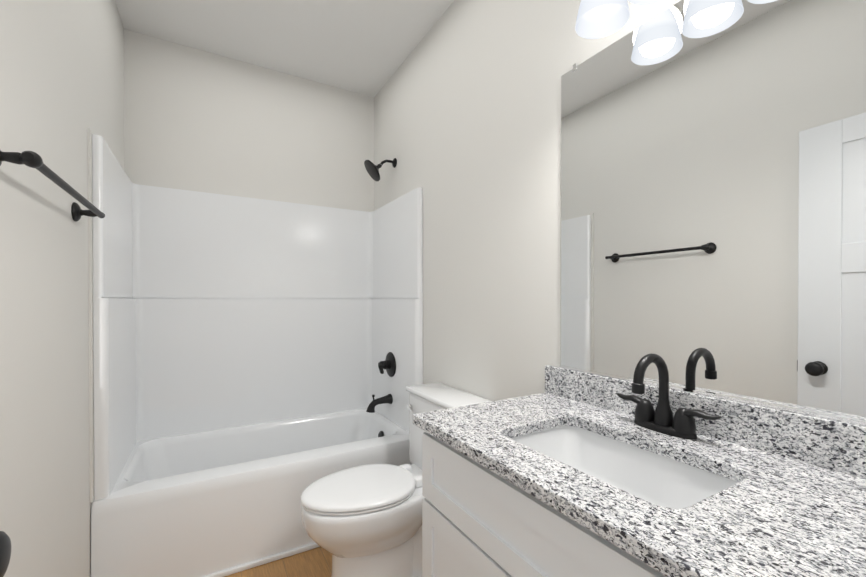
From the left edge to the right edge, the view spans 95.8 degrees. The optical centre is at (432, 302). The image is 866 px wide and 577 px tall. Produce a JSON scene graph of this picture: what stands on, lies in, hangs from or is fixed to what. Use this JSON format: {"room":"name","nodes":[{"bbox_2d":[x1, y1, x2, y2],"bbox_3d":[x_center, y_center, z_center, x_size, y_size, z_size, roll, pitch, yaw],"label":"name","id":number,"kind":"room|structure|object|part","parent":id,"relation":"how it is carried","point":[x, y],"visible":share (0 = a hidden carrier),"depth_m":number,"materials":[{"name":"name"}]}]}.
{"room":"bathroom","nodes":[
{"label":"bathroom","id":0,"kind":"room"},
{"bbox_2d":[0,0,124,576],"bbox_3d":[-0.796,-0.154,0.462,0.100,2.810,4.280,0,0,-30],"label":"wall","id":1,"kind":"structure","parent":0,"point":[61,76],"depth_m":1.17,"materials":[{"name":"white paint"}]},
{"bbox_2d":[0,150,104,221],"bbox_3d":[-1.077,-0.320,1.137,0.088,0.068,0.701,0,0,-30],"label":"towel rail","id":2,"kind":"object","parent":1,"relation":"attached to","point":[31,159],"visible":1,"depth_m":0.98,"materials":[{"name":"black metal"}]},
{"bbox_2d":[87,128,93,502],"bbox_3d":[-1.566,0.051,1.907,0.009,1.489,0.810,0,0,-30],"label":"wall flange","id":3,"kind":"object","parent":1,"relation":"attached to","point":[90,318],"visible":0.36,"depth_m":1.56,"materials":[{"name":"white paint"}]},
{"bbox_2d":[124,29,373,211],"bbox_3d":[-1.138,-0.169,2.678,1.524,2.810,0.100,0,0,-30],"label":"wall","id":4,"kind":"structure","parent":0,"point":[197,120],"depth_m":2.55,"materials":[{"name":"white paint"}]},
{"bbox_2d":[225,547,331,576],"bbox_3d":[-0.093,1.298,0.878,1.724,0.100,4.280,0,0,-30],"label":"floor","id":5,"kind":"structure","parent":0,"point":[315,562],"depth_m":1.84,"materials":[{"name":"brown wood"}]},
{"bbox_2d":[90,134,422,576],"bbox_3d":[-0.902,0.279,2.273,1.520,1.920,0.838,0,0,-30],"label":"shower","id":6,"kind":"object","parent":5,"relation":"on","point":[257,366],"visible":0.88,"depth_m":2.37,"materials":[{"name":"white plastic"}]},
{"bbox_3d":[-0.359,0.660,2.591,0.173,0.113,0.071,0,0,-30],"label":"spout mount","id":7,"kind":"part","parent":6,"relation":"part of","materials":[{"name":"black metal"}]},
{"bbox_2d":[300,382,489,576],"bbox_3d":[-0.189,0.841,1.766,0.785,0.803,0.468,0,0,-30],"label":"toilet","id":8,"kind":"object","parent":5,"relation":"on","point":[362,521],"visible":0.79,"depth_m":1.62,"materials":[{"name":"white ceramic"}]},
{"bbox_3d":[-0.303,0.800,1.700,0.523,0.042,0.380,0,0,-30],"label":"seat","id":9,"kind":"part","parent":8,"relation":"part of","materials":[{"name":"white plastic"}]},
{"bbox_3d":[-0.115,0.536,1.995,0.028,0.027,0.073,0,0,-30],"label":"handle","id":10,"kind":"part","parent":8,"relation":"part of","materials":[{"name":"silver metal"}]},
{"bbox_2d":[413,353,865,576],"bbox_3d":[0.464,0.690,0.850,0.578,1.117,1.118,0,0,-30],"label":"bathroom vanity","id":11,"kind":"object","parent":5,"relation":"on","point":[571,473],"visible":1,"depth_m":0.85,"materials":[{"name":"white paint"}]},
{"bbox_2d":[510,426,737,508],"bbox_3d":[0.401,0.438,0.904,0.344,0.138,0.510,0,0,-30],"label":"sink","id":12,"kind":"object","parent":11,"relation":"in","point":[658,477],"depth_m":1.00,"materials":[{"name":"white ceramic"}]},
{"bbox_2d":[617,353,721,439],"bbox_3d":[0.567,0.234,1.010,0.156,0.207,0.268,0,0,-30],"label":"faucet","id":13,"kind":"object","parent":11,"relation":"on","point":[648,423],"depth_m":1.01,"materials":[{"name":"black metal"}]},
{"bbox_2d":[115,0,453,96],"bbox_3d":[-0.093,-1.611,0.859,1.724,0.100,4.280,0,0,-30],"label":"ceiling","id":14,"kind":"structure","parent":0,"point":[365,47],"depth_m":2.26,"materials":[{"name":"white paint"}]},
{"bbox_2d":[374,0,680,400],"bbox_3d":[0.610,-0.159,1.274,0.100,2.810,4.280,0,0,-30],"label":"wall","id":15,"kind":"structure","parent":0,"point":[467,116],"depth_m":1.79,"materials":[{"name":"white paint"}]},
{"bbox_2d":[364,158,396,180],"bbox_3d":[-0.355,-0.899,2.627,0.214,0.173,0.152,0,0,-30],"label":"shower head","id":16,"kind":"object","parent":15,"relation":"attached to","point":[372,169],"visible":1,"depth_m":2.60},
{"bbox_2d":[575,0,661,38],"bbox_3d":[0.589,-0.930,0.993,0.211,0.265,0.516,0,0,-30],"label":"sconce","id":17,"kind":"object","parent":15,"relation":"attached to","point":[596,19],"visible":1,"depth_m":1.15,"materials":[{"name":"white glass"}]},
{"bbox_3d":[0.480,-0.881,1.114,0.060,0.095,0.060,0,0,-30],"label":"bulb","id":18,"kind":"part","parent":17,"relation":"part of","materials":[{"name":"white glass"}]},
{"bbox_3d":[0.480,-0.866,1.114,0.144,0.135,0.144,0,0,-30],"label":"lamp shade","id":19,"kind":"part","parent":17,"relation":"part of","materials":[{"name":"white glass"}]},
{"bbox_3d":[0.559,-0.865,0.977,0.144,0.135,0.144,0,0,-30],"label":"lamp shade","id":20,"kind":"part","parent":17,"relation":"part of","materials":[{"name":"white glass"}]},
{"bbox_2d":[560,0,865,425],"bbox_3d":[0.710,-0.295,0.988,0.011,1.064,0.986,0,0,-30],"label":"mirror","id":21,"kind":"object","parent":15,"relation":"attached to","point":[713,198],"visible":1,"depth_m":0.97,"materials":[{"name":"clear glass"}]},
{"bbox_3d":[-0.272,-0.149,-0.297,0.050,2.810,0.120,0,0,-30],"label":"wall","id":22,"kind":"structure","parent":0,"visible":0},
{"bbox_2d":[0,531,10,576],"bbox_3d":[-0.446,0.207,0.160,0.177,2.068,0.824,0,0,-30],"label":"door knob","id":23,"kind":"object","parent":22,"relation":"in","point":[5,548],"depth_m":0.49,"materials":[{"name":"black metal"}]}
]}

